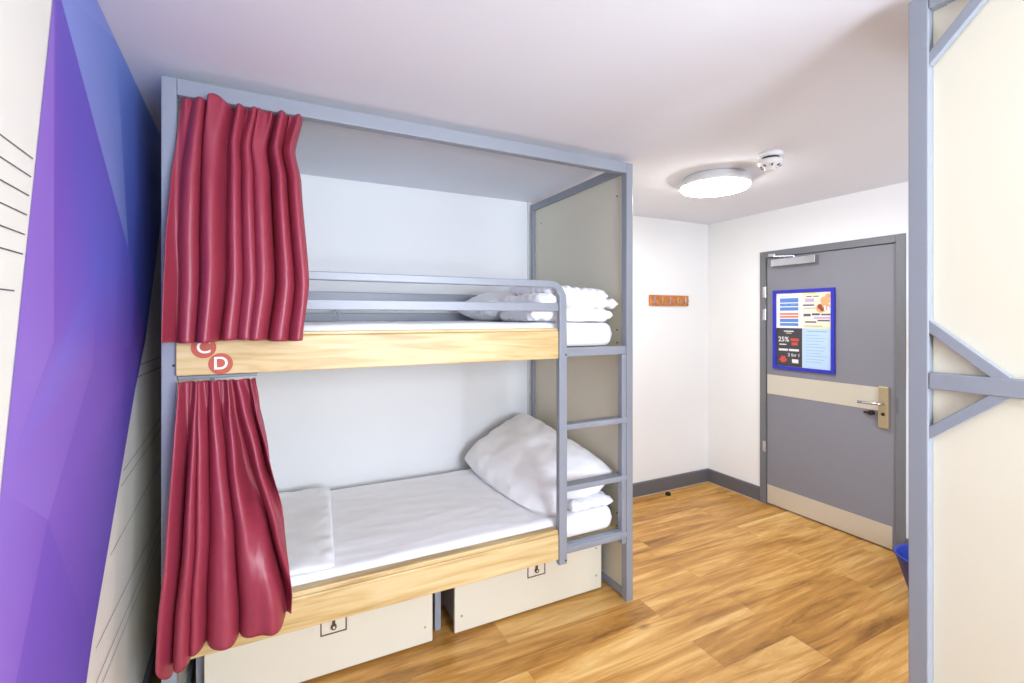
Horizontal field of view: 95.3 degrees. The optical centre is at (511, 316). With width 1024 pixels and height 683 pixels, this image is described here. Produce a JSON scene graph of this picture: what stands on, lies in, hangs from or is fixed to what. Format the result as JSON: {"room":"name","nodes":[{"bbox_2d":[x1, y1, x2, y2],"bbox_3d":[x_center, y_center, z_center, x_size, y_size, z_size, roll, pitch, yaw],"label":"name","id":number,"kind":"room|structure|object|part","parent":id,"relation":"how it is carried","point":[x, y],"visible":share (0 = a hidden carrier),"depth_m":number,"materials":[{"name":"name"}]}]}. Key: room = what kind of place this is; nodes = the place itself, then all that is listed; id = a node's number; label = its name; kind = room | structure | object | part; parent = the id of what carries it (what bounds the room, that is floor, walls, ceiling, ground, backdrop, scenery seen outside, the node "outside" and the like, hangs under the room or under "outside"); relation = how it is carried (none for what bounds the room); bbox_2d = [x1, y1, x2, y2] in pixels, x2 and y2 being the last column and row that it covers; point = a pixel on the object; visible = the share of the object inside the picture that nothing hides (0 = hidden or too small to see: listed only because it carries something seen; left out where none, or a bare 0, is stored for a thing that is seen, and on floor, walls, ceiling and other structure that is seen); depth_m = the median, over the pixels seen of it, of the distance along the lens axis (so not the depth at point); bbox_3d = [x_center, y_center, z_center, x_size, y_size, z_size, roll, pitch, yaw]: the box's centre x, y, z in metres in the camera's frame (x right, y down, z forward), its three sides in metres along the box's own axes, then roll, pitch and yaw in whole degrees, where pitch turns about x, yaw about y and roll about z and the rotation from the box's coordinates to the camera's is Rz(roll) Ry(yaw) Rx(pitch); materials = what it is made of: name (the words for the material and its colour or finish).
{"room":"dormitory","nodes":[
{"label":"dormitory","id":0,"kind":"room"},
{"bbox_2d":[0,0,160,682],"bbox_3d":[-0.733,0.328,0.489,0.100,2.345,4.541,0,0,-30],"label":"wall","id":1,"kind":"structure","parent":0,"point":[24,24],"depth_m":1.33,"materials":[{"name":"paint"}]},
{"bbox_2d":[0,0,160,682],"bbox_3d":[-1.105,0.282,1.242,0.001,2.252,2.813,0,0,-30],"label":"wall mural","id":2,"kind":"object","parent":1,"relation":"attached to","point":[94,225],"visible":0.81,"depth_m":1.09,"materials":[{"name":"paint"}]},
{"bbox_2d":[142,632,156,682],"bbox_3d":[-0.681,1.455,0.515,0.016,0.090,4.536,0,0,-30],"label":"baseboard","id":3,"kind":"structure","parent":1,"relation":"attached to","point":[149,675],"depth_m":1.91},
{"bbox_2d":[215,174,707,492],"bbox_3d":[-0.033,0.328,3.421,4.027,2.345,0.100,0,0,-26],"label":"wall","id":4,"kind":"structure","parent":0,"point":[335,429],"depth_m":3.14,"materials":[{"name":"paint"}]},
{"bbox_2d":[527,202,529,414],"bbox_3d":[0.123,0.328,3.430,0.017,2.345,0.019,0,0,-26],"label":"trim","id":5,"kind":"structure","parent":4,"relation":"attached to","point":[528,203],"depth_m":3.42,"materials":[{"name":"white plastic"}]},
{"bbox_2d":[649,295,688,305],"bbox_3d":[1.371,-0.142,4.026,0.448,0.091,0.064,0,0,-26],"label":"coat rack","id":6,"kind":"object","parent":4,"relation":"attached to","point":[654,300],"visible":1,"depth_m":4.03,"materials":[{"name":"orange wood"}]},
{"bbox_2d":[633,468,707,497],"bbox_3d":[0.980,1.441,3.859,1.790,0.118,0.016,0,0,-26],"label":"baseboard","id":7,"kind":"structure","parent":4,"relation":"attached to","point":[652,486],"depth_m":4.04,"materials":[{"name":"grey plastic"}]},
{"bbox_2d":[633,481,757,500],"bbox_3d":[1.097,1.497,3.625,1.790,0.005,0.507,0,0,-26],"label":"trim","id":8,"kind":"structure","parent":4,"relation":"attached to","point":[707,481],"depth_m":4.03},
{"bbox_2d":[97,0,956,224],"bbox_3d":[0.984,-0.885,1.342,4.297,0.080,4.768,0,0,-26],"label":"ceiling","id":9,"kind":"structure","parent":0,"point":[673,90],"depth_m":1.66,"materials":[{"name":"paint"}]},
{"bbox_2d":[679,168,752,196],"bbox_3d":[1.225,-0.804,2.824,0.410,0.082,0.410,0,0,-26],"label":"ceiling lamp","id":10,"kind":"object","parent":9,"relation":"attached to","point":[723,181],"visible":1,"depth_m":2.71,"materials":[{"name":"white plastic"}]},
{"bbox_2d":[681,178,749,196],"bbox_3d":[1.225,-0.773,2.824,0.386,0.019,0.386,0,0,-26],"label":"diffuser","id":11,"kind":"object","parent":10,"relation":"attached to","point":[697,187],"depth_m":2.76,"materials":[{"name":"white plastic"}]},
{"bbox_2d":[757,149,783,171],"bbox_3d":[1.334,-0.799,2.412,0.120,0.092,0.120,0,0,-26],"label":"smoke detector","id":12,"kind":"object","parent":9,"relation":"attached to","point":[769,160],"visible":1,"depth_m":2.38,"materials":[{"name":"white plastic"}]},
{"bbox_2d":[759,155,781,169],"bbox_3d":[1.334,-0.796,2.412,0.104,0.052,0.104,0,0,-26],"label":"vent","id":13,"kind":"object","parent":12,"relation":"attached to","point":[766,162],"depth_m":2.38,"materials":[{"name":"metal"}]},
{"bbox_2d":[153,482,908,682],"bbox_3d":[0.984,1.540,1.342,4.297,0.080,4.768,0,0,-26],"label":"floor","id":14,"kind":"structure","parent":0,"point":[729,586],"depth_m":2.29,"materials":[{"name":"brown wood"}]},
{"bbox_2d":[204,594,431,682],"bbox_3d":[-0.939,1.343,2.310,0.883,0.315,0.828,0,0,-26],"label":"drawer","id":15,"kind":"object","parent":14,"relation":"on","point":[298,656],"visible":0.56,"depth_m":1.94,"materials":[{"name":"beige laminate"}]},
{"bbox_3d":[-0.747,1.282,1.956,0.104,0.087,0.003,0,0,-26],"label":"latch plate","id":16,"kind":"part","parent":15,"relation":"part of","materials":[{"name":"grey metal"}]},
{"bbox_2d":[161,76,632,682],"bbox_3d":[-0.499,0.344,2.483,2.032,2.313,1.080,0,0,-26],"label":"bunk bed","id":17,"kind":"object","parent":14,"relation":"on","point":[582,234],"visible":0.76,"depth_m":2.14,"materials":[{"name":"grey metal"}]},
{"bbox_3d":[-1.169,0.344,1.597,0.043,2.313,0.042,0,0,-26],"label":"post","id":18,"kind":"part","parent":17,"relation":"part of","materials":[{"name":"grey metal"}]},
{"bbox_3d":[-1.395,1.472,2.051,0.030,0.035,0.970,0,0,-26],"label":"rail","id":19,"kind":"part","parent":17,"relation":"part of","materials":[{"name":"grey metal"}]},
{"bbox_3d":[-1.401,0.344,2.048,0.018,2.220,0.970,0,0,-26],"label":"panel","id":20,"kind":"part","parent":17,"relation":"part of","materials":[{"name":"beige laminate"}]},
{"bbox_3d":[-1.211,1.333,1.819,0.030,0.334,0.035,0,0,-26],"label":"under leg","id":21,"kind":"part","parent":17,"relation":"part of","materials":[{"name":"grey metal"}]},
{"bbox_2d":[155,378,291,679],"bbox_3d":[-0.951,0.685,1.567,0.384,0.937,0.140,0,0,-26],"label":"curtain","id":22,"kind":"object","parent":17,"relation":"hanging from","point":[226,573],"visible":1,"depth_m":1.56,"materials":[{"name":"red fabric"}]},
{"bbox_2d":[161,93,308,343],"bbox_3d":[-0.940,-0.340,1.617,0.434,0.851,0.146,0,0,-26],"label":"curtain","id":23,"kind":"object","parent":17,"relation":"hanging from","point":[236,259],"visible":1,"depth_m":1.59,"materials":[{"name":"red fabric"}]},
{"bbox_3d":[-0.928,0.003,2.830,1.484,0.054,0.030,0,0,-26],"label":"guard rail","id":24,"kind":"part","parent":17,"relation":"part of","materials":[{"name":"grey metal"}]},
{"bbox_3d":[-0.723,-0.122,2.933,1.944,0.054,0.030,0,0,-26],"label":"guard rail","id":25,"kind":"part","parent":17,"relation":"part of","materials":[{"name":"grey metal"}]},
{"bbox_3d":[-0.278,-0.785,2.040,1.946,0.056,0.042,0,0,-26],"label":"rail","id":26,"kind":"part","parent":17,"relation":"part of","materials":[{"name":"grey metal"}]},
{"bbox_3d":[-0.459,-0.048,1.925,1.520,0.041,0.020,0,0,-26],"label":"guard rail","id":27,"kind":"part","parent":17,"relation":"part of","materials":[{"name":"grey metal"}]},
{"bbox_3d":[-0.362,1.333,2.251,0.030,0.334,0.035,0,0,-26],"label":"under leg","id":28,"kind":"part","parent":17,"relation":"part of","materials":[{"name":"grey metal"}]},
{"bbox_3d":[-0.438,0.510,1.931,1.562,1.368,0.032,0,0,-26],"label":"guard rail","id":29,"kind":"part","parent":17,"relation":"part of","materials":[{"name":"grey metal"}]},
{"bbox_2d":[290,469,611,586],"bbox_3d":[-0.512,1.062,2.480,1.906,0.118,0.969,0,0,-26],"label":"mattress","id":30,"kind":"object","parent":17,"relation":"on","point":[385,523],"visible":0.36,"depth_m":2.34,"materials":[{"name":"white fabric"}]},
{"bbox_2d":[279,487,333,575],"bbox_3d":[-1.088,0.977,2.190,0.456,0.040,0.923,0,0,-22],"label":"sheet","id":31,"kind":"object","parent":30,"relation":"on","point":[307,513],"visible":0.49,"depth_m":2.13,"materials":[{"name":"white fabric"}]},
{"bbox_2d":[465,414,611,515],"bbox_3d":[0.117,0.833,2.816,0.498,0.339,0.940,0,0,-31],"label":"pillow","id":32,"kind":"object","parent":30,"relation":"on","point":[517,458],"visible":0.84,"depth_m":2.68,"materials":[{"name":"white fabric"}]},
{"bbox_2d":[567,491,612,511],"bbox_3d":[0.313,0.972,2.651,0.260,0.064,0.500,0,0,-26],"label":"duvet","id":33,"kind":"object","parent":30,"relation":"on","point":[594,500],"visible":0.27,"depth_m":2.44,"materials":[{"name":"white fabric"}]},
{"bbox_2d":[304,321,611,346],"bbox_3d":[-0.512,0.087,2.480,1.906,0.128,0.969,0,0,-26],"label":"mattress","id":34,"kind":"object","parent":17,"relation":"on","point":[594,333],"visible":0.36,"depth_m":2.22,"materials":[{"name":"white fabric"}]},
{"bbox_2d":[458,290,512,320],"bbox_3d":[-0.037,-0.073,2.952,0.506,0.196,0.470,0,0,-30],"label":"pillow","id":35,"kind":"object","parent":34,"relation":"on","point":[496,296],"visible":0.38,"depth_m":2.76,"materials":[{"name":"white fabric"}]},
{"bbox_2d":[499,286,617,321],"bbox_3d":[0.244,-0.079,2.544,0.531,0.207,0.456,0,0,-26],"label":"duvet","id":36,"kind":"object","parent":34,"relation":"on","point":[583,304],"visible":0.72,"depth_m":2.38,"materials":[{"name":"white fabric"}]},
{"bbox_3d":[0.162,0.344,3.390,0.042,2.313,0.042,0,0,-26],"label":"post","id":37,"kind":"part","parent":17,"relation":"part of","materials":[{"name":"grey metal"}]},
{"bbox_3d":[0.387,-0.790,2.936,0.038,0.046,0.970,0,0,-26],"label":"rail","id":38,"kind":"part","parent":17,"relation":"part of","materials":[{"name":"grey metal"}]},
{"bbox_3d":[0.392,0.344,2.939,0.018,2.220,0.970,0,0,-26],"label":"panel","id":39,"kind":"part","parent":17,"relation":"part of","materials":[{"name":"beige laminate"}]},
{"bbox_3d":[-0.278,1.143,2.040,1.946,0.043,0.034,0,0,-26],"label":"bed rail","id":40,"kind":"part","parent":17,"relation":"part of","materials":[{"name":"grey metal"}]},
{"bbox_3d":[-0.278,0.173,2.040,1.946,0.043,0.034,0,0,-26],"label":"bed rail","id":41,"kind":"part","parent":17,"relation":"part of","materials":[{"name":"grey metal"}]},
{"bbox_3d":[0.387,1.472,2.936,0.030,0.035,0.970,0,0,-26],"label":"rail","id":42,"kind":"part","parent":17,"relation":"part of","materials":[{"name":"grey metal"}]},
{"bbox_3d":[0.612,0.344,2.483,0.042,2.313,0.042,0,0,-26],"label":"post","id":43,"kind":"part","parent":17,"relation":"part of","materials":[{"name":"grey metal"}]},
{"bbox_2d":[441,545,600,632],"bbox_3d":[-0.067,1.343,2.743,0.850,0.315,0.828,0,0,-26],"label":"drawer","id":44,"kind":"object","parent":14,"relation":"on","point":[478,603],"visible":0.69,"depth_m":2.36,"materials":[{"name":"beige laminate"}]},
{"bbox_3d":[0.125,1.282,2.389,0.104,0.087,0.003,0,0,-26],"label":"latch plate","id":45,"kind":"part","parent":44,"relation":"part of","materials":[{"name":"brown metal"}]},
{"bbox_2d":[894,543,908,589],"bbox_3d":[2.213,1.383,2.456,0.320,0.230,0.320,0,0,-26],"label":"trash can","id":46,"kind":"object","parent":14,"relation":"on","point":[901,551],"visible":0.12,"depth_m":2.51,"materials":[{"name":"blue plastic"}]},
{"bbox_2d":[909,0,1023,682],"bbox_3d":[2.183,0.344,1.171,2.047,2.313,1.095,0,0,-26],"label":"bunk bed","id":47,"kind":"object","parent":14,"relation":"on","point":[966,57],"visible":1,"depth_m":1.12,"materials":[{"name":"beige laminate"}]},
{"bbox_3d":[1.050,0.344,1.196,0.042,2.313,0.042,0,0,-26],"label":"post","id":48,"kind":"part","parent":47,"relation":"part of","materials":[{"name":"grey metal"}]},
{"bbox_3d":[1.277,-0.792,0.721,0.024,0.042,1.010,0,0,-26],"label":"rail","id":49,"kind":"part","parent":47,"relation":"part of","materials":[{"name":"grey metal"}]},
{"bbox_3d":[1.277,0.159,0.721,0.024,0.042,1.010,0,0,-26],"label":"rail","id":50,"kind":"part","parent":47,"relation":"part of","materials":[{"name":"grey metal"}]},
{"bbox_2d":[708,181,908,538],"bbox_3d":[2.845,0.328,2.266,0.100,2.345,4.528,0,0,-26],"label":"wall","id":51,"kind":"structure","parent":0,"point":[735,246],"depth_m":3.89,"materials":[{"name":"paint"}]},
{"bbox_2d":[707,468,908,542],"bbox_3d":[2.793,1.441,2.241,0.016,0.118,4.527,0,0,-26],"label":"baseboard","id":52,"kind":"structure","parent":51,"relation":"attached to","point":[748,489],"depth_m":4.00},
{"bbox_2d":[760,233,905,550],"bbox_3d":[2.228,0.488,3.353,0.238,2.024,0.986,0,0,-26],"label":"door","id":53,"kind":"structure","parent":51,"relation":"in","point":[833,447],"depth_m":3.24,"materials":[{"name":"grey paint"}]},
{"bbox_3d":[2.045,-0.475,3.594,0.126,0.049,0.222,0,0,-26],"label":"closer arm","id":54,"kind":"part","parent":53,"relation":"part of","materials":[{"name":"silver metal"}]},
{"bbox_2d":[772,287,835,374],"bbox_3d":[2.170,0.099,3.493,0.018,0.614,0.461,0,0,-26],"label":"poster","id":55,"kind":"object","parent":53,"relation":"attached to","point":[803,320],"depth_m":3.48,"materials":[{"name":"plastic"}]},
{"bbox_3d":[2.225,0.536,3.401,0.003,0.152,0.782,0,0,-26],"label":"push plate","id":56,"kind":"part","parent":53,"relation":"part of","materials":[{"name":"metal"}]},
{"bbox_3d":[2.242,1.415,3.369,0.002,0.146,0.854,0,0,-26],"label":"kick plate","id":57,"kind":"part","parent":53,"relation":"part of","materials":[{"name":"metal"}]},
{"bbox_3d":[2.346,0.561,3.055,0.054,0.020,0.136,0,0,-26],"label":"lever handle","id":58,"kind":"part","parent":53,"relation":"part of","materials":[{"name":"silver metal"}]},
{"bbox_3d":[2.405,0.584,3.017,0.024,0.268,0.059,0,0,-26],"label":"lock plate","id":59,"kind":"part","parent":53,"relation":"part of","materials":[{"name":"metal"}]},
{"bbox_3d":[2.434,0.560,2.952,0.001,0.100,0.014,0,0,-26],"label":"strike plate","id":60,"kind":"part","parent":53,"relation":"part of","materials":[{"name":"grey metal"}]}
]}

